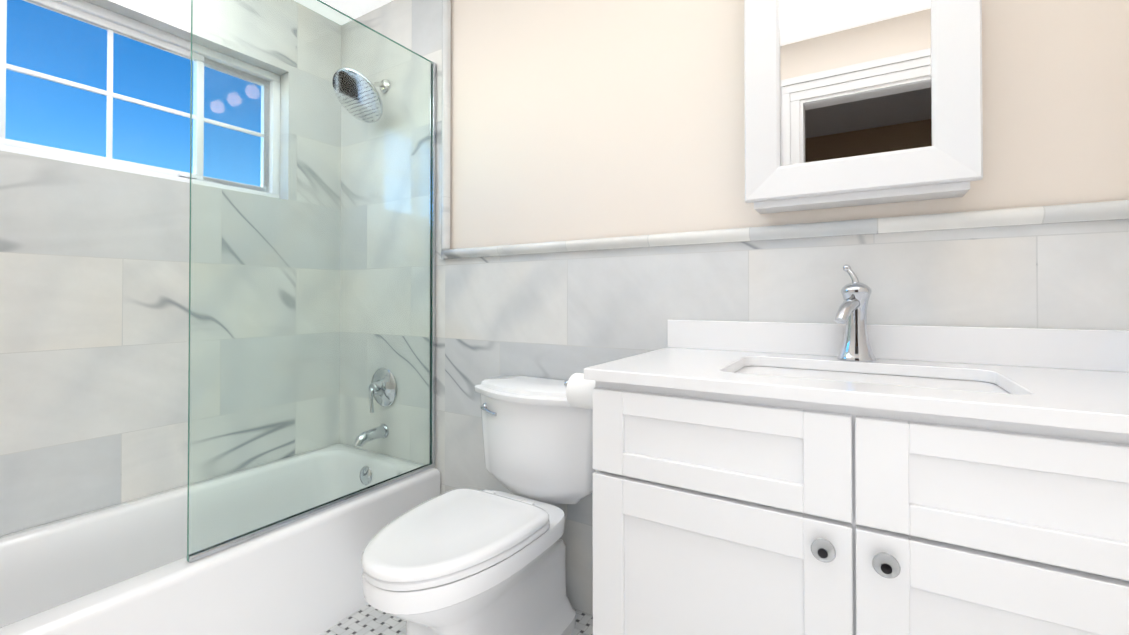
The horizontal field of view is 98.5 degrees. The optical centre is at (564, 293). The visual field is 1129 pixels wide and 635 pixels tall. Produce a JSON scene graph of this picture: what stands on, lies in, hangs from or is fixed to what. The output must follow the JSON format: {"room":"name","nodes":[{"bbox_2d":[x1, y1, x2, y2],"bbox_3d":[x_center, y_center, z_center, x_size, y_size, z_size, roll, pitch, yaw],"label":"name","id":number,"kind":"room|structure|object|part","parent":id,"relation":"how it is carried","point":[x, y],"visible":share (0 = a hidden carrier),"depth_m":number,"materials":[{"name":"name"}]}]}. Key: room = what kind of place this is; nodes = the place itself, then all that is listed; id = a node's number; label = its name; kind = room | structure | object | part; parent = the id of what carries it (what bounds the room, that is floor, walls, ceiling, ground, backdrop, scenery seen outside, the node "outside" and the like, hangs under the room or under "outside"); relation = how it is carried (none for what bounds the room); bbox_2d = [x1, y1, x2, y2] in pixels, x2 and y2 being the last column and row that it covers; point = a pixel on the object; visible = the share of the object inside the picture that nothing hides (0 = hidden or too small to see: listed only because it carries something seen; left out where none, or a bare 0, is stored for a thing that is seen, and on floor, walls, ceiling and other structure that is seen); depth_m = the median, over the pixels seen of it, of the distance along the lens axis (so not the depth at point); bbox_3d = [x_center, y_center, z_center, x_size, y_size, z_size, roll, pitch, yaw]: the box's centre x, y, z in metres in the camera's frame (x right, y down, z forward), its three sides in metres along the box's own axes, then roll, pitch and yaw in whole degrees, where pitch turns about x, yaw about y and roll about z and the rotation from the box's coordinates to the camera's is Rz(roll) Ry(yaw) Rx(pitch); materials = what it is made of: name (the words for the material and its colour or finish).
{"room":"bathroom","nodes":[
{"label":"bathroom","id":0,"kind":"room"},
{"bbox_2d":[0,0,340,535],"bbox_3d":[-1.575,-0.122,1.795,0.150,2.440,1.850,0,-1,32],"label":"wall","id":1,"kind":"structure","parent":0,"point":[94,306],"depth_m":1.81,"materials":[{"name":"tile"}]},
{"bbox_2d":[0,0,279,197],"bbox_3d":[-1.562,-0.717,1.865,0.055,0.580,0.892,0,-1,32],"label":"window","id":2,"kind":"structure","parent":1,"relation":"in","point":[109,22],"depth_m":1.86,"materials":[{"name":"white plastic"}]},
{"bbox_2d":[294,0,392,24],"bbox_3d":[-0.361,-1.379,1.061,3.000,0.060,1.850,0,-1,32],"label":"ceiling","id":3,"kind":"structure","parent":0,"point":[354,9],"depth_m":2.27,"materials":[{"name":"white paint"}]},
{"bbox_2d":[318,604,592,634],"bbox_3d":[-0.361,1.121,1.037,3.000,0.060,1.850,0,-1,32],"label":"floor","id":4,"kind":"structure","parent":0,"point":[367,619],"depth_m":1.61,"materials":[{"name":"white tile"}]},
{"bbox_2d":[0,444,439,634],"bbox_3d":[-1.211,0.911,1.556,0.704,0.370,1.533,0,-1,32],"label":"bathtub","id":5,"kind":"object","parent":4,"relation":"on","point":[125,568],"visible":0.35,"depth_m":1.55,"materials":[{"name":"white ceramic"}]},
{"bbox_2d":[186,0,435,562],"bbox_3d":[-0.783,-0.129,1.689,0.020,1.708,0.878,0,-1,32],"label":"glass","id":6,"kind":"object","parent":5,"relation":"on","point":[221,546],"visible":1,"depth_m":1.63,"materials":[{"name":"clear glass"}]},
{"bbox_2d":[361,375,594,634],"bbox_3d":[-0.237,0.698,1.413,0.494,0.793,0.743,0,-1,32],"label":"toilet","id":7,"kind":"object","parent":4,"relation":"on","point":[463,561],"visible":0.96,"depth_m":1.38,"materials":[{"name":"white ceramic"}]},
{"bbox_3d":[-0.302,0.633,1.309,0.380,0.026,0.497,0,-1,32],"label":"lid","id":8,"kind":"part","parent":7,"relation":"part of","materials":[{"name":"white plastic"}]},
{"bbox_3d":[-0.307,0.657,1.301,0.376,0.020,0.472,0,-1,32],"label":"seat","id":9,"kind":"part","parent":7,"relation":"part of","materials":[{"name":"white plastic"}]},
{"bbox_3d":[-0.245,0.882,1.399,0.378,0.425,0.707,0,-1,32],"label":"bowl","id":10,"kind":"part","parent":7,"relation":"part of","materials":[{"name":"white ceramic"}]},
{"bbox_3d":[-0.261,0.398,1.673,0.091,0.030,0.044,0,-1,32],"label":"handle","id":11,"kind":"part","parent":7,"relation":"part of","materials":[{"name":"silver metal"}]},
{"bbox_3d":[-0.100,0.492,1.639,0.494,0.378,0.217,0,-1,32],"label":"tank","id":12,"kind":"part","parent":7,"relation":"part of","materials":[{"name":"white ceramic"}]},
{"bbox_2d":[564,265,1128,634],"bbox_3d":[0.554,0.508,1.038,1.120,1.166,0.574,0,-1,32],"label":"bathroom vanity","id":13,"kind":"object","parent":4,"relation":"on","point":[856,474],"visible":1,"depth_m":0.85,"materials":[{"name":"white paint"}]},
{"bbox_2d":[835,265,876,361],"bbox_3d":[0.665,0.132,1.110,0.084,0.413,0.274,0,-1,32],"label":"faucet","id":14,"kind":"object","parent":13,"relation":"on","point":[855,340],"depth_m":1.17,"materials":[{"name":"silver metal"}]},
{"bbox_2d":[765,366,994,383],"bbox_3d":[0.607,0.261,1.014,0.502,0.152,0.332,0,-1,32],"label":"basin","id":15,"kind":"object","parent":13,"relation":"in","point":[874,375],"depth_m":1.10,"materials":[{"name":"white ceramic"}]},
{"bbox_2d":[450,0,1128,248],"bbox_3d":[0.085,-0.122,1.773,3.000,2.440,0.150,0,-1,32],"label":"wall","id":16,"kind":"structure","parent":0,"point":[580,119],"depth_m":1.54,"materials":[{"name":"beige paint"}]},
{"bbox_2d":[340,0,444,493],"bbox_3d":[-0.802,-0.118,2.224,0.718,2.440,0.010,0,-1,32],"label":"shower wall tile","id":17,"kind":"structure","parent":16,"relation":"attached to","point":[415,26],"depth_m":2.20,"materials":[{"name":"tile"}]},
{"bbox_2d":[332,67,389,122],"bbox_3d":[-0.886,-0.880,2.140,0.244,0.218,0.232,0,-1,32],"label":"shower head","id":18,"kind":"object","parent":17,"relation":"attached to","point":[339,84],"depth_m":2.11},
{"bbox_3d":[-0.858,-0.922,2.180,0.070,0.132,0.135,0,-1,32],"label":"arm","id":19,"kind":"part","parent":18,"relation":"part of"},
{"bbox_2d":[353,424,388,447],"bbox_3d":[-0.865,0.631,2.159,0.068,0.078,0.154,0,-1,32],"label":"tub spout","id":20,"kind":"object","parent":17,"relation":"attached to","point":[361,442],"depth_m":2.15,"materials":[{"name":"silver metal"}]},
{"bbox_2d":[369,368,396,412],"bbox_3d":[-0.847,0.433,2.191,0.176,0.189,0.084,0,-1,32],"label":"valve","id":21,"kind":"object","parent":17,"relation":"attached to","point":[385,399],"depth_m":2.19,"materials":[{"name":"silver metal"}]},
{"bbox_2d":[441,0,450,258],"bbox_3d":[-0.498,-0.742,2.023,0.040,1.195,0.026,0,-1,32],"label":"trim","id":22,"kind":"structure","parent":16,"relation":"attached to","point":[446,98],"depth_m":2.01,"materials":[{"name":"stone"}]},
{"bbox_2d":[441,200,1128,258],"bbox_3d":[0.335,-0.170,1.505,1.972,0.040,0.026,0,-1,32],"label":"trim","id":23,"kind":"structure","parent":16,"relation":"attached to","point":[1088,212],"depth_m":1.26,"materials":[{"name":"stone"}]},
{"bbox_2d":[445,219,1128,615],"bbox_3d":[0.348,0.473,1.512,1.982,1.245,0.010,0,-1,32],"label":"tile wainscot","id":24,"kind":"structure","parent":16,"relation":"attached to","point":[557,315],"depth_m":1.44,"materials":[{"name":"stone"}]},
{"bbox_2d":[744,0,982,213],"bbox_3d":[0.722,-0.624,1.226,0.490,0.788,0.122,0,-1,32],"label":"mirror","id":25,"kind":"object","parent":16,"relation":"attached to","point":[848,103],"visible":1,"depth_m":1.18,"materials":[{"name":"white mirror"}]},
{"bbox_3d":[0.702,-0.633,1.194,0.322,0.602,0.002,0,-1,32],"label":"glass","id":26,"kind":"part","parent":25,"relation":"part of","materials":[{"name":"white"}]}
]}

